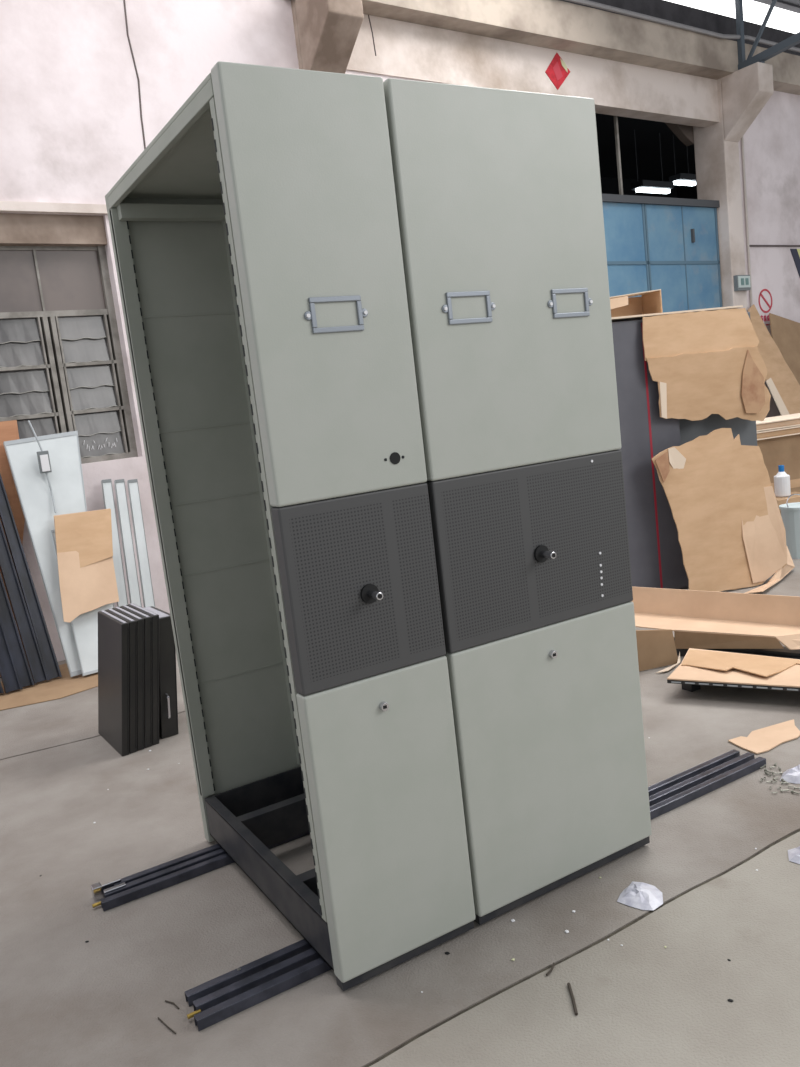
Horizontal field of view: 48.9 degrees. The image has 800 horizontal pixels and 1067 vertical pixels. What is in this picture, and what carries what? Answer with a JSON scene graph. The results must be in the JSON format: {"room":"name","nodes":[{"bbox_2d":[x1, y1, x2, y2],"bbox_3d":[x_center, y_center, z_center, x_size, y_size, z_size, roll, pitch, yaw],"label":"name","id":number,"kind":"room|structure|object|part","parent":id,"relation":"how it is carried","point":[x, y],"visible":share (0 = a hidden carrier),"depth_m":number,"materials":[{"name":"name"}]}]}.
{"room":"factory workshop","nodes":[
{"label":"factory workshop","id":0,"kind":"room"},
{"bbox_2d":[291,0,363,73],"bbox_3d":[-0.427,-1.983,7.297,0.322,4.900,0.880,-12,10,-34],"label":"pillar","id":1,"kind":"structure","parent":0,"point":[326,31],"depth_m":6.79,"materials":[{"name":"concrete"}]},
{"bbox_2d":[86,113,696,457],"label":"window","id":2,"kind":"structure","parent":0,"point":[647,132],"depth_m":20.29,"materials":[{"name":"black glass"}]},
{"bbox_2d":[631,130,673,193],"bbox_3d":[5.228,-7.743,18.311,1.000,1.230,0.300,-12,10,-34],"label":"lamp","id":3,"kind":"object","parent":2,"relation":"hanging from","point":[645,186],"visible":1,"depth_m":18.24,"materials":[{"name":"white"}]},
{"bbox_2d":[664,122,693,145],"bbox_3d":[3.117,-4.782,10.196,0.750,0.480,0.100,-12,10,-34],"label":"bracket","id":4,"kind":"object","parent":2,"relation":"attached to","point":[684,133],"depth_m":10.32,"materials":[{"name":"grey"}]},
{"bbox_2d":[669,135,695,185],"bbox_3d":[6.087,-8.030,18.898,0.650,1.030,0.300,-12,10,-34],"label":"lamp","id":5,"kind":"object","parent":2,"relation":"hanging from","point":[685,179],"visible":0.84,"depth_m":18.83,"materials":[{"name":"white"}]},
{"bbox_2d":[0,559,799,1066],"bbox_3d":[3.377,0.635,4.108,16.000,0.200,11.600,-11,10,-30],"label":"floor","id":6,"kind":"structure","parent":0,"point":[66,1000],"depth_m":2.50,"materials":[{"name":"concrete"}]},
{"bbox_2d":[0,420,24,676],"bbox_3d":[-2.747,0.123,5.839,0.664,1.683,0.037,-12,10,-35],"label":"board","id":7,"kind":"object","parent":6,"relation":"on","point":[8,429],"visible":0.25,"depth_m":5.89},
{"bbox_2d":[0,663,97,710],"bbox_3d":[-2.175,0.943,5.690,1.307,0.004,0.831,-13,10,-37],"label":"mat","id":8,"kind":"object","parent":6,"relation":"on","point":[64,686],"visible":0.5,"depth_m":5.47,"materials":[{"name":"brown cardboard"}]},
{"bbox_2d":[0,617,21,692],"bbox_3d":[-2.642,0.321,5.568,0.102,1.347,0.509,-14,11,-41],"label":"channel","id":9,"kind":"object","parent":8,"relation":"on","point":[10,679],"visible":1,"depth_m":5.51,"materials":[{"name":"grey metal"}]},
{"bbox_2d":[0,573,34,686],"bbox_3d":[-2.587,0.298,5.628,0.093,1.361,0.492,-14,11,-42],"label":"channel","id":10,"kind":"object","parent":8,"relation":"on","point":[6,614],"visible":1,"depth_m":5.59,"materials":[{"name":"grey metal"}]},
{"bbox_2d":[0,520,48,683],"bbox_3d":[-2.522,0.271,5.691,0.094,1.382,0.478,-14,11,-43],"label":"channel","id":11,"kind":"object","parent":8,"relation":"on","point":[17,601],"visible":0.96,"depth_m":5.66,"materials":[{"name":"grey metal"}]},
{"bbox_2d":[0,474,61,679],"bbox_3d":[-2.451,0.253,5.728,0.090,1.389,0.461,-14,11,-43],"label":"channel","id":12,"kind":"object","parent":8,"relation":"on","point":[21,566],"visible":1,"depth_m":5.71,"materials":[{"name":"grey metal"}]},
{"bbox_2d":[3,431,86,676],"bbox_3d":[-2.219,0.117,5.856,0.485,1.568,0.559,-11,10,-30],"label":"sheet","id":13,"kind":"object","parent":8,"relation":"on","point":[66,476],"visible":0.71,"depth_m":5.83,"materials":[{"name":"grey metal"}]},
{"bbox_2d":[28,420,55,512],"bbox_3d":[-2.364,-0.446,5.837,0.086,0.625,0.131,-11,10,-30],"label":"box","id":14,"kind":"object","parent":13,"relation":"hanging from","point":[43,456],"visible":1,"depth_m":5.83,"materials":[{"name":"grey plastic"}]},
{"bbox_3d":[-2.418,-0.642,5.827,0.078,0.224,0.020,-4,9,18],"label":"rod","id":15,"kind":"part","parent":14,"relation":"part of","materials":[{"name":"grey"}]},
{"bbox_3d":[-2.355,-0.467,5.832,0.050,0.110,0.006,-11,10,-30],"label":"plate","id":16,"kind":"part","parent":14,"relation":"part of","materials":[{"name":"white plastic"}]},
{"bbox_2d":[51,530,113,675],"bbox_3d":[-2.028,0.415,5.837,0.374,0.940,0.396,-11,10,-30],"label":"sheet","id":17,"kind":"object","parent":8,"relation":"on","point":[84,626],"visible":0.34,"depth_m":5.72,"materials":[{"name":"grey"}]},
{"bbox_2d":[54,508,118,622],"bbox_3d":[-2.062,0.198,5.807,0.456,0.677,0.281,-11,10,-30],"label":"cardboard","id":18,"kind":"object","parent":17,"relation":"hanging from","point":[84,546],"visible":1,"depth_m":5.80,"materials":[{"name":"brown cardboard"}]},
{"bbox_2d":[101,479,127,606],"bbox_3d":[-1.977,0.233,6.152,0.076,1.216,0.383,-8,8,-12],"label":"sheet","id":19,"kind":"object","parent":8,"relation":"on","point":[107,490],"visible":0.51,"depth_m":6.16,"materials":[{"name":"white metal"}]},
{"bbox_2d":[114,479,141,606],"bbox_3d":[-1.902,0.224,6.202,0.077,1.203,0.381,-8,8,-12],"label":"sheet","id":20,"kind":"object","parent":8,"relation":"on","point":[122,505],"visible":0.59,"depth_m":6.21,"materials":[{"name":"white metal"}]},
{"bbox_2d":[98,610,128,755],"bbox_3d":[-1.428,0.730,4.373,0.133,0.632,0.452,-12,10,-32],"label":"slab","id":21,"kind":"object","parent":6,"relation":"on","point":[113,632],"visible":1,"depth_m":4.30,"materials":[{"name":"paint"}]},
{"bbox_2d":[105,608,136,753],"bbox_3d":[-1.399,0.723,4.399,0.133,0.632,0.452,-12,10,-32],"label":"slab","id":22,"kind":"object","parent":6,"relation":"on","point":[132,623],"visible":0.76,"depth_m":4.21,"materials":[{"name":"paint"}]},
{"bbox_2d":[112,607,143,750],"bbox_3d":[-1.370,0.716,4.424,0.133,0.632,0.452,-12,10,-32],"label":"slab","id":23,"kind":"object","parent":6,"relation":"on","point":[140,621],"visible":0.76,"depth_m":4.24,"materials":[{"name":"paint"}]},
{"bbox_2d":[120,605,151,747],"bbox_3d":[-1.341,0.709,4.450,0.133,0.632,0.452,-12,10,-32],"label":"slab","id":24,"kind":"object","parent":6,"relation":"on","point":[147,619],"visible":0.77,"depth_m":4.26,"materials":[{"name":"paint"}]},
{"bbox_2d":[127,479,154,607],"bbox_3d":[-1.825,0.214,6.253,0.078,1.190,0.378,-8,8,-12],"label":"sheet","id":25,"kind":"object","parent":6,"relation":"on","point":[133,489],"visible":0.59,"depth_m":6.26,"materials":[{"name":"white metal"}]},
{"bbox_2d":[127,603,158,744],"bbox_3d":[-1.312,0.702,4.475,0.133,0.632,0.452,-12,10,-32],"label":"slab","id":26,"kind":"object","parent":6,"relation":"on","point":[155,617],"visible":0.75,"depth_m":4.29,"materials":[{"name":"paint"}]},
{"bbox_2d":[144,606,177,738],"bbox_3d":[-1.240,0.704,4.508,0.158,0.602,0.397,-12,10,-32],"label":"slab","id":27,"kind":"object","parent":6,"relation":"on","point":[168,707],"visible":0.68,"depth_m":4.37,"materials":[{"name":"paint"}]},
{"bbox_3d":[-1.151,0.859,4.362,0.024,0.133,0.037,-12,10,-32],"label":"handle","id":28,"kind":"part","parent":27,"relation":"part of","materials":[{"name":"silver metal"}]},
{"bbox_2d":[158,1017,175,1033],"bbox_3d":[-0.599,1.262,2.256,0.005,0.004,0.092,-14,11,-42],"label":"stick","id":29,"kind":"object","parent":6,"relation":"on","point":[173,1031],"visible":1,"depth_m":2.25,"materials":[{"name":"brown"}]},
{"bbox_2d":[91,831,309,910],"bbox_3d":[-0.021,1.001,3.450,2.325,0.045,0.119,-11,10,-30],"label":"floor track","id":30,"kind":"object","parent":6,"relation":"on","point":[116,893],"visible":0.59,"depth_m":2.97,"materials":[{"name":"metal"}]},
{"bbox_3d":[-0.001,1.005,3.462,2.280,0.030,0.028,-11,10,-30],"label":"rail","id":31,"kind":"part","parent":30,"relation":"part of","materials":[{"name":"metal"}]},
{"bbox_3d":[-0.011,0.999,3.508,2.230,0.030,0.028,-11,10,-30],"label":"rail","id":32,"kind":"part","parent":30,"relation":"part of","materials":[{"name":"metal"}]},
{"bbox_2d":[105,61,475,990],"bbox_3d":[-0.366,0.000,2.681,0.431,2.288,1.178,-11,10,-30],"label":"shelving unit","id":33,"kind":"object","parent":6,"relation":"on","point":[256,241],"visible":1,"depth_m":2.29,"materials":[{"name":"grey paint"}]},
{"bbox_3d":[-0.687,-1.054,2.454,0.018,0.037,1.038,-11,10,-30],"label":"rail","id":34,"kind":"part","parent":33,"relation":"part of","materials":[{"name":"grey metal"}]},
{"bbox_3d":[-0.815,-0.061,3.045,0.045,2.050,0.025,-11,10,-30],"label":"post","id":35,"kind":"part","parent":33,"relation":"part of","materials":[{"name":"grey metal"}]},
{"bbox_3d":[-0.515,-1.114,2.553,0.430,0.013,1.039,-11,10,-30],"label":"panel","id":36,"kind":"part","parent":33,"relation":"part of","materials":[{"name":"grey paint"}]},
{"bbox_3d":[-0.748,-1.082,2.965,0.394,0.045,0.042,-11,10,-30],"label":"cross rail","id":37,"kind":"part","parent":33,"relation":"part of","materials":[{"name":"grey metal"}]},
{"bbox_3d":[-0.654,-0.033,3.166,0.430,2.281,0.048,-11,10,-30],"label":"panel","id":38,"kind":"part","parent":33,"relation":"part of","materials":[{"name":"grey paint"}]},
{"bbox_3d":[-0.487,-0.127,3.235,0.045,2.050,0.025,-11,10,-30],"label":"post","id":39,"kind":"part","parent":33,"relation":"part of","materials":[{"name":"grey metal"}]},
{"bbox_3d":[-0.297,0.006,2.178,0.045,2.050,0.027,-11,10,-30],"label":"post","id":40,"kind":"part","parent":33,"relation":"part of","materials":[{"name":"grey metal"}]},
{"bbox_3d":[-0.260,1.021,2.854,0.422,0.141,1.008,-11,10,-30],"label":"frame","id":41,"kind":"part","parent":33,"relation":"part of","materials":[{"name":"paint"}]},
{"bbox_3d":[-0.179,-0.596,2.155,0.430,1.008,0.052,-11,10,-30],"label":"panel","id":42,"kind":"part","parent":33,"relation":"part of","materials":[{"name":"grey paint"}]},
{"bbox_3d":[-0.095,0.133,2.262,0.428,0.471,0.050,-11,10,-30],"label":"perforated panel","id":43,"kind":"part","parent":33,"relation":"part of","materials":[{"name":"metal"}]},
{"bbox_3d":[-0.023,0.748,2.351,0.430,0.778,0.052,-11,10,-30],"label":"panel","id":44,"kind":"part","parent":33,"relation":"part of","materials":[{"name":"grey paint"}]},
{"bbox_3d":[0.020,1.144,2.413,0.422,0.028,0.038,-11,10,-30],"label":"kick plate","id":45,"kind":"part","parent":33,"relation":"part of","materials":[{"name":"paint"}]},
{"bbox_2d":[185,749,765,1030],"bbox_3d":[0.399,1.049,2.829,2.240,0.034,0.138,-11,10,-30],"label":"floor track","id":46,"kind":"object","parent":6,"relation":"on","point":[213,1001],"visible":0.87,"depth_m":2.41,"materials":[{"name":"metal"}]},
{"bbox_2d":[383,78,651,924],"bbox_3d":[0.122,-0.098,2.964,0.692,2.288,1.178,-11,10,-30],"label":"shelving unit","id":47,"kind":"object","parent":6,"relation":"on","point":[498,192],"visible":0.52,"depth_m":2.48,"materials":[{"name":"grey paint"}]},
{"bbox_3d":[0.308,-0.694,2.438,0.691,1.008,0.052,-11,10,-30],"label":"panel","id":48,"kind":"part","parent":47,"relation":"part of","materials":[{"name":"grey paint"}]},
{"bbox_3d":[0.393,0.035,2.545,0.689,0.471,0.050,-11,10,-30],"label":"perforated panel","id":49,"kind":"part","parent":47,"relation":"part of","materials":[{"name":"metal"}]},
{"bbox_3d":[0.465,0.650,2.635,0.691,0.778,0.052,-11,10,-30],"label":"panel","id":50,"kind":"part","parent":47,"relation":"part of","materials":[{"name":"grey paint"}]},
{"bbox_3d":[0.508,1.046,2.697,0.683,0.028,0.038,-11,10,-30],"label":"kick plate","id":51,"kind":"part","parent":47,"relation":"part of","materials":[{"name":"paint"}]},
{"bbox_2d":[546,963,554,975],"bbox_3d":[0.395,1.140,2.299,0.010,0.005,0.051,-1,10,32],"label":"stick","id":52,"kind":"object","parent":6,"relation":"on","point":[553,964],"visible":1,"depth_m":2.29,"materials":[{"name":"brown"}]},
{"bbox_2d":[567,983,577,1014],"bbox_3d":[0.428,1.153,2.180,0.009,0.007,0.113,-6,8,2],"label":"stick","id":53,"kind":"object","parent":6,"relation":"on","point":[568,984],"visible":1,"depth_m":2.17,"materials":[{"name":"brown"}]},
{"bbox_2d":[365,829,799,1066],"bbox_3d":[3.389,0.566,4.062,16.000,0.046,0.028,-11,10,-30],"label":"floor crack","id":54,"kind":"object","parent":6,"relation":"attached to","point":[797,831],"depth_m":2.36,"materials":[{"name":"grey concrete"}]},
{"bbox_2d":[617,881,662,909],"bbox_3d":[0.713,1.054,2.577,0.128,0.020,0.132,1,11,43],"label":"plastic bag","id":55,"kind":"object","parent":6,"relation":"on","point":[640,895],"visible":1,"depth_m":2.56,"materials":[{"name":"white plastic"}]},
{"bbox_2d":[612,320,688,588],"bbox_3d":[1.589,-0.503,6.091,0.660,1.873,0.302,-9,9,-18],"label":"panel","id":56,"kind":"object","parent":6,"relation":"on","point":[656,558],"visible":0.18,"depth_m":5.97,"materials":[{"name":"grey metal"}]},
{"bbox_2d":[611,305,742,321],"bbox_3d":[1.764,-1.497,6.063,1.140,0.012,0.393,-9,9,-17],"label":"cardboard","id":57,"kind":"object","parent":56,"relation":"on","point":[633,317],"visible":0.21,"depth_m":5.90,"materials":[{"name":"beige cardboard"}]},
{"bbox_2d":[610,289,662,316],"bbox_3d":[1.522,-1.543,5.964,0.450,0.161,0.230,-9,9,-18],"label":"cardboard box","id":58,"kind":"object","parent":57,"relation":"on","point":[650,302],"visible":0.51,"depth_m":6.06,"materials":[{"name":"cardboard"}]},
{"bbox_2d":[642,308,770,420],"bbox_3d":[2.100,-1.114,5.983,1.002,0.794,0.052,-9,9,-18],"label":"cardboard","id":59,"kind":"object","parent":56,"relation":"hanging from","point":[703,364],"visible":1,"depth_m":5.97,"materials":[{"name":"beige cardboard"}]},
{"bbox_2d":[636,629,679,672],"bbox_3d":[1.329,0.588,4.528,0.363,0.230,0.120,-10,9,-21],"label":"flap","id":60,"kind":"object","parent":6,"relation":"on","point":[655,648],"visible":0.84,"depth_m":4.55,"materials":[{"name":"brown cardboard"}]},
{"bbox_2d":[632,587,799,649],"bbox_3d":[1.668,0.476,4.782,1.448,0.309,0.450,0,10,37],"label":"cardboard tray","id":61,"kind":"object","parent":6,"relation":"on","point":[698,619],"visible":0.73,"depth_m":4.66,"materials":[{"name":"brown cardboard"}]},
{"bbox_2d":[679,312,756,445],"bbox_3d":[2.223,-0.613,6.371,0.680,1.863,0.280,-9,9,-18],"label":"panel","id":62,"kind":"object","parent":6,"relation":"on","point":[746,429],"visible":0.17,"depth_m":6.21,"materials":[{"name":"metal"}]},
{"bbox_2d":[652,428,794,592],"bbox_3d":[2.344,-0.178,5.954,1.252,1.095,0.447,-11,10,-30],"label":"cardboard","id":63,"kind":"object","parent":6,"relation":"on","point":[720,494],"visible":0.93,"depth_m":5.94,"materials":[{"name":"beige cardboard"}]},
{"bbox_2d":[667,680,799,691],"bbox_3d":[1.774,0.678,4.053,0.988,0.095,0.484,-1,10,33],"label":"steel tray","id":64,"kind":"object","parent":6,"relation":"on","point":[691,686],"visible":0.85,"depth_m":3.98,"materials":[{"name":"grey"}]},
{"bbox_2d":[667,648,799,687],"bbox_3d":[1.768,0.627,4.045,0.988,0.006,0.484,-1,10,33],"label":"cardboard sheet","id":65,"kind":"object","parent":64,"relation":"on","point":[790,677],"visible":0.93,"depth_m":4.03,"materials":[{"name":"brown cardboard"}]},
{"bbox_2d":[681,649,799,676],"bbox_3d":[1.674,0.616,4.114,0.309,0.017,0.796,-14,11,-43],"label":"cardboard","id":66,"kind":"object","parent":65,"relation":"on","point":[765,666],"visible":1,"depth_m":4.18,"materials":[{"name":"brown cardboard"}]},
{"bbox_2d":[674,637,799,658],"bbox_3d":[1.716,0.610,4.654,0.914,0.065,0.183,0,11,40],"label":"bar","id":67,"kind":"object","parent":6,"relation":"on","point":[783,653],"visible":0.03,"depth_m":4.46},
{"bbox_2d":[728,719,799,753],"bbox_3d":[1.517,0.820,3.583,0.382,0.005,0.172,-11,10,-30],"label":"scrap","id":68,"kind":"object","parent":6,"relation":"on","point":[765,739],"visible":1,"depth_m":3.56,"materials":[{"name":"brown cardboard"}]},
{"bbox_2d":[748,304,799,413],"bbox_3d":[4.833,-1.688,10.456,1.189,2.202,0.443,-6,8,6],"label":"plank","id":69,"kind":"object","parent":6,"relation":"on","point":[784,380],"visible":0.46,"depth_m":10.48,"materials":[{"name":"wood"}]},
{"bbox_2d":[766,378,788,415],"bbox_3d":[4.588,-1.175,10.216,0.568,1.315,0.133,-3,9,22],"label":"strip","id":70,"kind":"object","parent":6,"relation":"on","point":[777,398],"visible":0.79,"depth_m":10.21,"materials":[{"name":"beige wood"}]},
{"bbox_2d":[757,434,799,491],"bbox_3d":[3.388,-0.443,7.729,1.300,0.873,0.502,-9,9,-18],"label":"carton","id":71,"kind":"object","parent":6,"relation":"on","point":[785,450],"visible":0.02,"depth_m":7.38,"materials":[{"name":"brown cardboard"}]},
{"bbox_2d":[757,425,799,439],"bbox_3d":[3.379,-0.905,7.583,1.350,0.070,0.454,-9,9,-18],"label":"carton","id":72,"kind":"object","parent":71,"relation":"on","point":[794,430],"visible":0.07,"depth_m":7.28,"materials":[{"name":"beige cardboard"}]},
{"bbox_2d":[756,413,799,431],"bbox_3d":[3.371,-0.976,7.572,1.350,0.070,0.454,-9,9,-18],"label":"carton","id":73,"kind":"object","parent":72,"relation":"on","point":[790,420],"visible":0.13,"depth_m":7.30,"materials":[{"name":"beige cardboard"}]},
{"bbox_2d":[769,313,799,415],"bbox_3d":[5.255,-1.756,10.995,2.155,2.081,0.478,-12,10,-31],"label":"board","id":74,"kind":"object","parent":6,"relation":"on","point":[785,333],"visible":0.4,"depth_m":10.83,"materials":[{"name":"cardboard"}]},
{"bbox_2d":[776,492,799,513],"bbox_3d":[3.149,-0.100,7.154,0.400,0.418,0.262,-9,9,-18],"label":"carton","id":75,"kind":"object","parent":6,"relation":"on","point":[794,498],"visible":0.16,"depth_m":6.99,"materials":[{"name":"brown cardboard"}]},
{"bbox_2d":[774,465,790,496],"bbox_3d":[3.082,-0.425,7.095,0.120,0.250,0.120,-11,10,-30],"label":"plastic jug","id":76,"kind":"object","parent":75,"relation":"on","point":[782,488],"visible":0.97,"depth_m":7.06,"materials":[{"name":"white plastic"}]},
{"bbox_2d":[779,494,799,558],"bbox_3d":[3.071,-0.064,6.754,0.280,0.484,0.280,-11,10,-30],"label":"bucket","id":77,"kind":"object","parent":6,"relation":"on","point":[790,512],"visible":0.97,"depth_m":6.69,"materials":[{"name":"white plastic"}]},
{"bbox_2d":[780,765,799,783],"bbox_3d":[1.464,0.864,3.205,0.170,0.041,0.120,-11,10,-30],"label":"plastic bag","id":78,"kind":"object","parent":6,"relation":"on","point":[792,775],"visible":1,"depth_m":3.18,"materials":[{"name":"white plastic"}]},
{"bbox_2d":[788,846,799,863],"bbox_3d":[1.264,0.963,2.685,0.160,0.042,0.140,-11,10,-30],"label":"plastic bag","id":79,"kind":"object","parent":6,"relation":"on","point":[793,854],"visible":1,"depth_m":2.68,"materials":[{"name":"white plastic"}]},
{"bbox_2d":[0,0,799,661],"bbox_3d":[0.872,-2.961,8.433,16.000,6.200,0.300,-12,10,-34],"label":"wall","id":80,"kind":"structure","parent":0,"point":[71,128],"depth_m":6.29,"materials":[{"name":"white paint"}]},
{"bbox_2d":[0,201,107,214],"bbox_3d":[-3.766,-1.914,5.021,4.300,0.060,0.035,-12,10,-34],"label":"trim","id":81,"kind":"structure","parent":80,"relation":"attached to","point":[5,206],"depth_m":5.97,"materials":[{"name":"paint"}]},
{"bbox_2d":[0,213,107,246],"bbox_3d":[-3.034,-1.977,5.760,2.135,0.195,0.265,-12,10,-34],"label":"trim","id":82,"kind":"structure","parent":80,"relation":"attached to","point":[16,229],"depth_m":6.04,"materials":[{"name":"concrete"}]},
{"bbox_2d":[0,246,137,463],"bbox_3d":[-2.924,-1.133,5.865,2.135,1.520,0.110,-12,10,-34],"label":"window","id":83,"kind":"structure","parent":80,"relation":"in","point":[62,370],"depth_m":6.21,"materials":[{"name":"metal"}]},
{"bbox_3d":[-2.707,-1.294,5.989,0.500,0.336,0.023,-12,10,-34],"label":"louvre pane","id":84,"kind":"part","parent":83,"relation":"part of","materials":[{"name":"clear glass"}]},
{"bbox_3d":[-2.668,-0.958,6.038,0.500,0.319,0.023,-12,10,-34],"label":"louvre pane","id":85,"kind":"part","parent":83,"relation":"part of","materials":[{"name":"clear glass"}]},
{"bbox_3d":[-2.630,-0.626,6.086,0.500,0.324,0.023,-12,10,-34],"label":"louvre pane","id":86,"kind":"part","parent":83,"relation":"part of","materials":[{"name":"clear glass"}]},
{"bbox_3d":[-3.003,-1.647,5.773,2.085,0.415,0.015,-12,10,-34],"label":"pane","id":87,"kind":"part","parent":83,"relation":"part of","materials":[{"name":"glass"}]},
{"bbox_3d":[-2.904,-0.912,5.866,2.090,1.000,0.055,-12,10,-34],"label":"frame","id":88,"kind":"part","parent":83,"relation":"part of","materials":[{"name":"metal"}]},
{"bbox_3d":[-2.265,-1.389,6.294,0.328,0.336,0.023,-12,10,-34],"label":"louvre pane","id":89,"kind":"part","parent":83,"relation":"part of","materials":[{"name":"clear glass"}]},
{"bbox_3d":[-2.226,-1.054,6.343,0.328,0.318,0.023,-12,10,-34],"label":"louvre pane","id":90,"kind":"part","parent":83,"relation":"part of","materials":[{"name":"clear glass"}]},
{"bbox_3d":[-2.188,-0.722,6.392,0.328,0.324,0.023,-12,10,-34],"label":"louvre pane","id":91,"kind":"part","parent":83,"relation":"part of","materials":[{"name":"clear glass"}]},
{"bbox_2d":[123,0,145,149],"bbox_3d":[-1.891,-3.292,6.278,0.042,1.300,0.014,-12,10,-34],"label":"cable","id":92,"kind":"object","parent":80,"relation":"attached to","point":[123,0],"depth_m":6.28,"materials":[{"name":"grey metal"}]},
{"bbox_2d":[368,15,375,55],"bbox_3d":[-0.235,-4.186,7.390,0.040,0.321,0.012,-12,10,-34],"label":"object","id":93,"kind":"structure","parent":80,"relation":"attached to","point":[368,15],"depth_m":7.39,"materials":[{"name":"grey metal"}]},
{"bbox_2d":[346,14,718,127],"bbox_3d":[1.475,-4.514,8.698,5.220,0.480,0.200,-12,10,-34],"label":"beam","id":94,"kind":"structure","parent":80,"relation":"attached to","point":[407,50],"depth_m":8.38,"materials":[{"name":"paint"}]},
{"bbox_2d":[545,53,569,89],"bbox_3d":[1.549,-4.533,8.620,0.351,0.351,0.010,-12,10,-34],"label":"poster","id":95,"kind":"object","parent":80,"relation":"attached to","point":[556,72],"visible":1,"depth_m":8.62,"materials":[{"name":"red paper"}]},
{"bbox_2d":[362,0,799,94],"bbox_3d":[3.117,-5.253,9.736,10.100,0.340,0.520,-12,10,-34],"label":"ceiling beam","id":96,"kind":"structure","parent":80,"relation":"attached to","point":[559,25],"depth_m":8.57,"materials":[{"name":"grey concrete"}]},
{"bbox_2d":[613,116,622,194],"bbox_3d":[2.382,-4.120,9.591,0.030,1.200,0.030,-12,10,-34],"label":"trim","id":97,"kind":"structure","parent":80,"relation":"attached to","point":[616,130],"depth_m":9.58,"materials":[{"name":"metal"}]},
{"bbox_2d":[602,202,649,297],"bbox_3d":[2.029,-1.780,9.283,1.990,3.330,0.050,-12,10,-34],"label":"door","id":98,"kind":"structure","parent":80,"relation":"in","point":[624,223],"depth_m":9.47,"materials":[{"name":"blue metal"}]},
{"bbox_2d":[602,194,719,207],"bbox_3d":[1.615,-3.405,8.880,5.260,0.075,0.100,-12,10,-34],"label":"trim","id":99,"kind":"structure","parent":80,"relation":"attached to","point":[612,198],"depth_m":9.68,"materials":[{"name":"grey metal"}]},
{"bbox_2d":[565,0,799,52],"bbox_3d":[3.423,-5.465,9.583,9.700,0.088,0.044,-12,10,-34],"label":"pipe","id":100,"kind":"object","parent":80,"relation":"attached to","point":[584,2],"visible":1,"depth_m":9.15,"materials":[{"name":"grey metal"}]},
{"bbox_2d":[644,204,721,312],"bbox_3d":[3.370,-2.070,10.199,1.290,3.330,0.070,-12,10,-34],"label":"door","id":101,"kind":"structure","parent":80,"relation":"in","point":[683,243],"depth_m":10.03,"materials":[{"name":"blue metal"}]},
{"bbox_3d":[3.358,-3.414,10.080,0.030,0.150,0.030,-12,10,-34],"label":"handle","id":102,"kind":"part","parent":101,"relation":"part of","materials":[{"name":"grey metal"}]},
{"bbox_2d":[741,137,752,306],"bbox_3d":[4.189,-3.248,10.548,0.028,3.800,0.024,-11,10,-30],"label":"vertical conduit","id":103,"kind":"object","parent":80,"relation":"attached to","point":[742,138],"visible":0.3,"depth_m":10.46,"materials":[{"name":"grey"}]},
{"bbox_2d":[756,286,773,326],"bbox_3d":[4.498,-2.789,10.815,0.360,0.490,0.008,-12,10,-34],"label":"prohibition sign","id":104,"kind":"object","parent":80,"relation":"attached to","point":[764,294],"visible":0.86,"depth_m":10.81,"materials":[{"name":"red"}]},
{"bbox_2d":[749,245,799,246],"bbox_3d":[5.816,-3.815,11.670,4.070,0.039,0.022,-12,10,-34],"label":"cable","id":105,"kind":"object","parent":80,"relation":"attached to","point":[749,245],"visible":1,"depth_m":10.83,"materials":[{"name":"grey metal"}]},
{"bbox_2d":[790,249,799,276],"bbox_3d":[5.574,-3.386,11.537,1.560,0.670,0.008,-12,10,-34],"label":"poster","id":106,"kind":"object","parent":80,"relation":"attached to","point":[795,253],"visible":1,"depth_m":11.14,"materials":[{"name":"yellow paper"}]},
{"bbox_2d":[560,0,799,55],"bbox_3d":[2.923,-6.137,9.739,10.100,1.600,0.200,-12,10,-34],"label":"wall","id":107,"kind":"structure","parent":0,"point":[662,9],"depth_m":10.00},
{"bbox_2d":[665,0,799,33],"bbox_3d":[2.914,-6.021,9.789,10.100,0.320,0.080,-12,10,-34],"label":"window","id":108,"kind":"structure","parent":107,"relation":"in","point":[755,12],"depth_m":10.70,"materials":[{"name":"white glass"}]},
{"bbox_2d":[693,62,773,311],"bbox_3d":[4.041,-2.954,10.389,0.282,4.900,0.880,-12,10,-34],"label":"pillar","id":109,"kind":"structure","parent":0,"point":[743,93],"depth_m":10.23,"materials":[{"name":"paint"}]},
{"bbox_2d":[733,275,750,290],"bbox_3d":[4.050,-2.963,10.391,0.260,0.175,0.066,-12,10,-34],"label":"switch box","id":110,"kind":"object","parent":109,"relation":"attached to","point":[741,282],"visible":1,"depth_m":10.34,"materials":[{"name":"grey plastic"}]},
{"bbox_3d":[4.061,-2.970,10.373,0.230,0.132,0.008,-12,10,-34],"label":"plate","id":111,"kind":"part","parent":110,"relation":"part of","materials":[{"name":"grey plastic"}]},
{"bbox_2d":[735,0,799,69],"bbox_3d":[4.231,-5.745,9.203,0.080,1.215,1.785,-12,10,-34],"label":"roof truss","id":112,"kind":"object","parent":109,"relation":"on","point":[786,44],"visible":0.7,"depth_m":9.71,"materials":[{"name":"grey metal"}]},
{"bbox_3d":[3.791,-5.802,9.821,0.056,1.180,0.056,-11,10,-30],"label":"post","id":113,"kind":"part","parent":112,"relation":"part of","materials":[{"name":"grey metal"}]},
{"bbox_2d":[780,0,799,5],"bbox_3d":[3.388,-6.346,8.644,10.500,0.580,2.500,-12,10,-34],"label":"ceiling","id":114,"kind":"structure","parent":0,"point":[794,2],"depth_m":10.93,"materials":[{"name":"grey"}]}
]}

